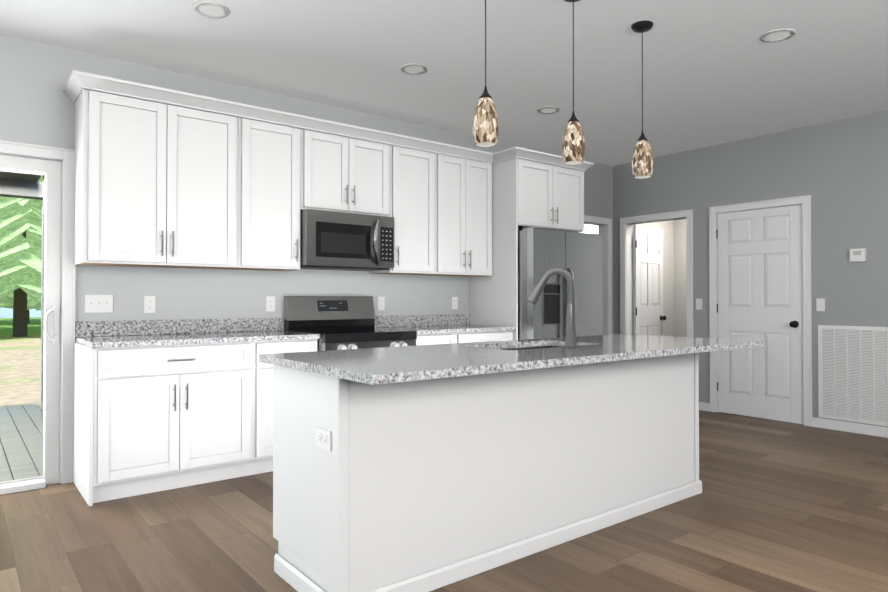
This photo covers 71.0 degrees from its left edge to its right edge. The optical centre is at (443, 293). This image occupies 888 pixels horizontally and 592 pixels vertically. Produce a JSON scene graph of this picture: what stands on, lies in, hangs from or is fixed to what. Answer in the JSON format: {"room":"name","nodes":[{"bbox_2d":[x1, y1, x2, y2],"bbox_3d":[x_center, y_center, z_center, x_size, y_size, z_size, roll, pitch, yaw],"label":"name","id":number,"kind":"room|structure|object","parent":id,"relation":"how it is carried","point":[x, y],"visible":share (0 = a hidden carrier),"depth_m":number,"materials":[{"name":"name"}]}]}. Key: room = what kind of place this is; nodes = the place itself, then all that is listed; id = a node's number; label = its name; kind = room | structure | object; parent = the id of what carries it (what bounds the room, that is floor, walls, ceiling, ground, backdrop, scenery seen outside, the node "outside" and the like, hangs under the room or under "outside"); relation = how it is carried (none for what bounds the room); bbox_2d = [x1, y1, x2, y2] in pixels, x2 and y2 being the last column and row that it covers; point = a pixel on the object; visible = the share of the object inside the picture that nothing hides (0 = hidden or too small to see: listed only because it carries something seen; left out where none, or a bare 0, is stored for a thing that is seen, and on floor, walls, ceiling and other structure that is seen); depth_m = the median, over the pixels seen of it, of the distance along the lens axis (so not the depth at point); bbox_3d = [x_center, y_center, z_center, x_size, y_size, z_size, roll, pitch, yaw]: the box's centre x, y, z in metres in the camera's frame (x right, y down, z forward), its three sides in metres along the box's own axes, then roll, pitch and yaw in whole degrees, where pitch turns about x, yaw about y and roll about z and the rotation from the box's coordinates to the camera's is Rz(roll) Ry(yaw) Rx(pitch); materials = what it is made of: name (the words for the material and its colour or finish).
{"room":"kitchen","nodes":[
{"label":"kitchen","id":0,"kind":"room"},
{"bbox_2d":[0,34,674,335],"bbox_3d":[-1.171,-0.170,4.955,10.530,2.745,0.140,0,-1,-38],"label":"wall","id":1,"kind":"structure","parent":0,"point":[37,105],"depth_m":4.50,"materials":[{"name":"paint"}]},
{"bbox_2d":[0,140,75,494],"bbox_3d":[-3.162,0.134,3.369,2.012,2.105,0.166,0,-1,-38],"label":"door frame","id":2,"kind":"structure","parent":1,"relation":"attached to","point":[50,170],"depth_m":3.91,"materials":[{"name":"white plastic"}]},
{"bbox_2d":[41,175,44,413],"bbox_3d":[-3.218,-0.019,5.378,0.162,3.050,3.059,0,-1,-38],"label":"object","id":3,"kind":"structure","parent":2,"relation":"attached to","point":[42,308],"depth_m":6.43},
{"bbox_2d":[85,295,112,312],"bbox_3d":[-2.237,0.065,4.038,0.162,0.115,0.017,0,-1,-38],"label":"switch plate","id":4,"kind":"object","parent":1,"relation":"attached to","point":[98,303],"visible":1,"depth_m":4.04,"materials":[{"name":"white plastic"}]},
{"bbox_2d":[144,296,154,312],"bbox_3d":[-1.999,0.073,4.230,0.070,0.115,0.009,0,-1,-38],"label":"outlet","id":5,"kind":"object","parent":1,"relation":"attached to","point":[149,304],"visible":1,"depth_m":4.23,"materials":[{"name":"white plastic"}]},
{"bbox_2d":[266,296,274,310],"bbox_3d":[-1.326,0.078,4.760,0.070,0.115,0.009,0,-1,-38],"label":"outlet","id":6,"kind":"object","parent":1,"relation":"attached to","point":[270,303],"visible":1,"depth_m":4.76,"materials":[{"name":"white plastic"}]},
{"bbox_2d":[63,70,593,339],"bbox_3d":[-0.470,-0.040,4.989,4.363,2.486,0.707,0,-1,-38],"label":"upper cabinet","id":7,"kind":"object","parent":1,"relation":"attached to","point":[167,178],"visible":0.98,"depth_m":4.44,"materials":[{"name":"white painted wood"}]},
{"bbox_2d":[300,209,393,270],"bbox_3d":[-0.795,-0.403,4.876,0.764,0.418,0.484,0,-1,-38],"label":"over-the-range microwave","id":8,"kind":"object","parent":7,"relation":"attached to","point":[331,240],"visible":0.98,"depth_m":4.72,"materials":[{"name":"silver metal"}]},
{"bbox_2d":[377,297,384,309],"bbox_3d":[-0.543,0.084,5.376,0.070,0.115,0.009,0,-1,-38],"label":"outlet","id":9,"kind":"object","parent":1,"relation":"attached to","point":[380,303],"visible":1,"depth_m":5.37,"materials":[{"name":"white plastic"}]},
{"bbox_2d":[451,297,457,308],"bbox_3d":[0.101,0.089,5.883,0.070,0.115,0.009,0,-1,-38],"label":"outlet","id":10,"kind":"object","parent":1,"relation":"attached to","point":[454,302],"visible":1,"depth_m":5.88,"materials":[{"name":"white plastic"}]},
{"bbox_2d":[584,215,611,334],"bbox_3d":[1.568,0.168,7.106,0.950,2.110,0.144,0,-1,-38],"label":"door frame","id":11,"kind":"structure","parent":1,"relation":"attached to","point":[604,225],"depth_m":7.33,"materials":[{"name":"white wood"}]},
{"bbox_2d":[633,225,665,335],"bbox_3d":[2.479,0.208,7.596,0.761,2.028,0.217,0,-1,-38],"label":"hall door","id":12,"kind":"structure","parent":1,"relation":"in","point":[648,317],"depth_m":7.54,"materials":[{"name":"white wood"}]},
{"bbox_2d":[0,410,887,591],"bbox_3d":[0.608,1.211,1.760,9.390,0.080,7.140,0,-1,-38],"label":"floor","id":13,"kind":"structure","parent":0,"point":[777,506],"depth_m":3.03,"materials":[{"name":"brown wood"}]},
{"bbox_2d":[73,341,268,505],"bbox_3d":[-1.763,0.752,4.019,1.013,0.884,0.618,0,-1,-38],"label":"base cabinet","id":14,"kind":"object","parent":13,"relation":"on","point":[149,419],"depth_m":3.74,"materials":[{"name":"white wood"}]},
{"bbox_2d":[75,318,319,347],"bbox_3d":[-1.602,0.244,4.136,1.388,0.132,0.643,0,-1,-38],"label":"countertop","id":15,"kind":"structure","parent":14,"relation":"on","point":[111,334],"depth_m":4.14,"materials":[{"name":"stone"}]},
{"bbox_2d":[269,339,316,471],"bbox_3d":[-1.274,0.755,4.404,0.543,0.884,0.618,0,-1,-38],"label":"base cabinet","id":16,"kind":"object","parent":13,"relation":"on","point":[302,345],"depth_m":4.16,"materials":[{"name":"white wood"}]},
{"bbox_2d":[284,296,416,350],"bbox_3d":[-0.704,0.610,4.750,0.772,1.180,0.727,0,-1,-38],"label":"range","id":17,"kind":"object","parent":13,"relation":"on","point":[340,322],"visible":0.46,"depth_m":4.82,"materials":[{"name":"silver metal"}]},
{"bbox_2d":[416,330,512,345],"bbox_3d":[0.003,0.765,5.385,1.118,0.883,0.657,0,-1,-38],"label":"base cabinet","id":18,"kind":"object","parent":13,"relation":"on","point":[446,338],"visible":0.12,"depth_m":5.15,"materials":[{"name":"white wood"}]},
{"bbox_2d":[375,314,515,333],"bbox_3d":[0.000,0.257,5.397,1.115,0.132,0.643,0,-1,-38],"label":"countertop","id":19,"kind":"structure","parent":18,"relation":"on","point":[439,324],"depth_m":5.48,"materials":[{"name":"stone"}]},
{"bbox_2d":[273,353,701,591],"bbox_3d":[0.387,0.744,3.216,2.447,0.883,0.630,0,-1,-38],"label":"kitchen island","id":20,"kind":"object","parent":13,"relation":"on","point":[428,485],"visible":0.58,"depth_m":2.63,"materials":[{"name":"white wood"}]},
{"bbox_2d":[316,427,331,450],"bbox_3d":[-0.451,0.542,2.326,0.009,0.070,0.115,0,-1,-38],"label":"outlet","id":21,"kind":"object","parent":20,"relation":"attached to","point":[324,438],"visible":1,"depth_m":2.31,"materials":[{"name":"white plastic"}]},
{"bbox_2d":[259,334,762,384],"bbox_3d":[0.522,0.285,3.155,2.640,0.032,0.935,0,-1,-38],"label":"island countertop","id":22,"kind":"structure","parent":20,"relation":"on","point":[377,366],"depth_m":2.65,"materials":[{"name":"stone"}]},
{"bbox_2d":[502,346,561,349],"bbox_3d":[0.469,0.418,3.294,0.752,0.228,0.442,0,-1,-38],"label":"undermount sink","id":23,"kind":"object","parent":22,"relation":"in","point":[522,348],"visible":0.06,"depth_m":3.57,"materials":[{"name":"silver metal"}]},
{"bbox_2d":[526,268,576,347],"bbox_3d":[0.540,0.069,3.097,0.193,0.398,0.214,0,-1,-38],"label":"faucet","id":24,"kind":"object","parent":22,"relation":"on","point":[533,298],"visible":1,"depth_m":3.08,"materials":[{"name":"silver metal"}]},
{"bbox_2d":[518,227,602,339],"bbox_3d":[0.931,0.318,5.944,0.958,1.787,0.838,0,-1,-38],"label":"refrigerator","id":25,"kind":"object","parent":13,"relation":"on","point":[578,256],"visible":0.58,"depth_m":5.57,"materials":[{"name":"silver metal"}]},
{"bbox_2d":[0,0,887,165],"bbox_3d":[0.577,-1.613,1.827,9.390,0.080,7.240,0,-1,-38],"label":"ceiling","id":26,"kind":"structure","parent":0,"point":[716,72],"depth_m":4.07,"materials":[{"name":"paint"}]},
{"bbox_2d":[193,1,229,17],"bbox_3d":[-1.275,-1.554,3.414,0.192,0.006,0.192,0,-1,-38],"label":"recessed light","id":27,"kind":"object","parent":26,"relation":"in","point":[209,9],"visible":1,"depth_m":3.41,"materials":[{"name":"white plastic"}]},
{"bbox_2d":[400,64,427,73],"bbox_3d":[-0.205,-1.546,4.290,0.192,0.006,0.192,0,-1,-38],"label":"recessed light","id":28,"kind":"object","parent":26,"relation":"in","point":[414,68],"visible":1,"depth_m":4.28,"materials":[{"name":"white plastic"}]},
{"bbox_2d":[472,0,498,146],"bbox_3d":[0.191,-1.122,2.850,0.124,0.882,0.124,0,-1,-38],"label":"pendant light","id":29,"kind":"object","parent":26,"relation":"hanging from","point":[485,129],"visible":1,"depth_m":2.81,"materials":[{"name":"multicoloured glass"}]},
{"bbox_2d":[537,107,559,113],"bbox_3d":[0.876,-1.537,5.223,0.192,0.006,0.192,0,-1,-38],"label":"recessed light","id":30,"kind":"object","parent":26,"relation":"in","point":[547,110],"visible":0.98,"depth_m":5.23,"materials":[{"name":"white plastic"}]},
{"bbox_2d":[562,0,584,164],"bbox_3d":[0.670,-1.118,3.228,0.124,0.882,0.124,0,-1,-38],"label":"pendant light","id":31,"kind":"object","parent":26,"relation":"hanging from","point":[573,146],"visible":1,"depth_m":3.19,"materials":[{"name":"multicoloured glass"}]},
{"bbox_2d":[631,20,653,178],"bbox_3d":[1.148,-1.115,3.604,0.124,0.882,0.124,0,-1,-38],"label":"pendant light","id":32,"kind":"object","parent":26,"relation":"hanging from","point":[642,162],"visible":1,"depth_m":3.56,"materials":[{"name":"multicoloured glass"}]},
{"bbox_2d":[760,28,795,41],"bbox_3d":[2.006,-1.551,3.742,0.192,0.006,0.192,0,-1,-38],"label":"recessed light","id":33,"kind":"object","parent":26,"relation":"in","point":[777,35],"visible":1,"depth_m":3.73,"materials":[{"name":"white plastic"}]},
{"bbox_2d":[674,219,686,336],"bbox_3d":[3.553,-0.145,7.579,0.120,2.745,1.820,0,-1,-38],"label":"wall","id":34,"kind":"structure","parent":0,"point":[674,282],"depth_m":8.09,"materials":[{"name":"paint"}]},
{"bbox_2d":[613,110,887,426],"bbox_3d":[4.256,-0.173,4.633,0.120,2.745,7.120,0,-1,-38],"label":"wall","id":35,"kind":"structure","parent":0,"point":[837,170],"depth_m":5.67,"materials":[{"name":"paint"}]},
{"bbox_2d":[620,209,692,336],"bbox_3d":[2.396,0.167,6.975,0.144,2.110,0.911,0,-1,-38],"label":"door frame","id":36,"kind":"structure","parent":35,"relation":"attached to","point":[626,304],"depth_m":7.24,"materials":[{"name":"white wood"}]},
{"bbox_2d":[696,299,701,309],"bbox_3d":[2.672,0.110,6.530,0.017,0.115,0.070,0,-1,-38],"label":"switch plate","id":37,"kind":"object","parent":35,"relation":"attached to","point":[698,304],"visible":1,"depth_m":6.53,"materials":[{"name":"white plastic"}]},
{"bbox_2d":[716,205,803,423],"bbox_3d":[3.067,0.193,6.077,0.159,2.028,0.828,0,-1,-38],"label":"closet door","id":38,"kind":"structure","parent":35,"relation":"in","point":[760,274],"depth_m":6.03,"materials":[{"name":"white wood"}]},
{"bbox_2d":[709,195,811,426],"bbox_3d":[3.093,0.158,6.089,0.144,2.110,0.968,0,-1,-38],"label":"trim","id":39,"kind":"structure","parent":35,"relation":"attached to","point":[803,201],"depth_m":5.86,"materials":[{"name":"white wood"}]},
{"bbox_2d":[816,298,824,310],"bbox_3d":[3.394,0.101,5.613,0.017,0.115,0.070,0,-1,-38],"label":"switch plate","id":40,"kind":"object","parent":35,"relation":"attached to","point":[820,304],"visible":1,"depth_m":5.62,"materials":[{"name":"white plastic"}]},
{"bbox_2d":[812,417,887,437],"bbox_3d":[4.830,1.148,3.782,0.014,0.085,4.795,0,-1,-38],"label":"baseboard","id":41,"kind":"structure","parent":35,"relation":"attached to","point":[872,430],"depth_m":5.42,"materials":[{"name":"white wood"}]},
{"bbox_2d":[818,325,887,425],"bbox_3d":[3.558,0.697,5.406,0.008,0.830,0.563,0,-1,-38],"label":"air vent","id":42,"kind":"object","parent":35,"relation":"in","point":[852,373],"visible":1,"depth_m":5.41,"materials":[{"name":"white metal"}]},
{"bbox_2d":[850,248,866,261],"bbox_3d":[3.575,-0.332,5.381,0.026,0.116,0.124,0,-1,-38],"label":"thermostat","id":43,"kind":"object","parent":35,"relation":"attached to","point":[857,255],"visible":1,"depth_m":5.37,"materials":[{"name":"white plastic"}]},
{"bbox_3d":[2.024,-0.127,9.391,5.440,2.745,2.920,0,-1,-38],"label":"wall","id":44,"kind":"structure","parent":0,"visible":0},
{"bbox_2d":[579,224,597,233],"bbox_3d":[2.776,-0.647,11.675,1.020,1.450,0.020,0,-1,-38],"label":"room window","id":45,"kind":"structure","parent":44,"relation":"in","point":[591,229],"depth_m":11.66,"materials":[{"name":"white"}]},
{"label":"outside","id":46,"kind":"structure","parent":0,"visible":0},
{"bbox_2d":[0,317,40,410],"bbox_3d":[-67.105,2.731,118.520,280.000,0.050,259.830,0,-1,-38],"label":"lawn","id":47,"kind":"structure","parent":46,"point":[20,370],"depth_m":14.70,"materials":[{"name":"beige plant"}]},
{"bbox_2d":[0,307,40,317],"bbox_3d":[-40.370,-1.362,55.498,7.600,6.890,8.400,0,-1,-38],"label":"sky","id":48,"kind":"structure","parent":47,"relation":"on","point":[6,312],"depth_m":53.07,"materials":[{"name":"teal"}]},
{"bbox_2d":[0,175,42,336],"bbox_3d":[-41.996,-6.530,69.404,78.922,17.496,106.894,0,-1,-38],"label":"trees","id":49,"kind":"object","parent":47,"relation":"on","point":[20,250],"visible":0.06,"depth_m":24.64,"materials":[{"name":"green plant"}]},
{"bbox_2d":[0,404,49,484],"bbox_3d":[-4.789,1.323,4.555,3.328,0.200,3.728,0,-1,-38],"label":"deck","id":50,"kind":"object","parent":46,"point":[21,441],"visible":0.46,"depth_m":5.14,"materials":[{"name":"grey wood"}]},
{"bbox_2d":[0,171,42,199],"bbox_3d":[-4.741,-0.051,4.670,3.730,2.600,3.828,0,-1,-38],"label":"porch roof","id":51,"kind":"structure","parent":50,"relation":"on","point":[20,185],"depth_m":6.83,"materials":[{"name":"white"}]}
]}

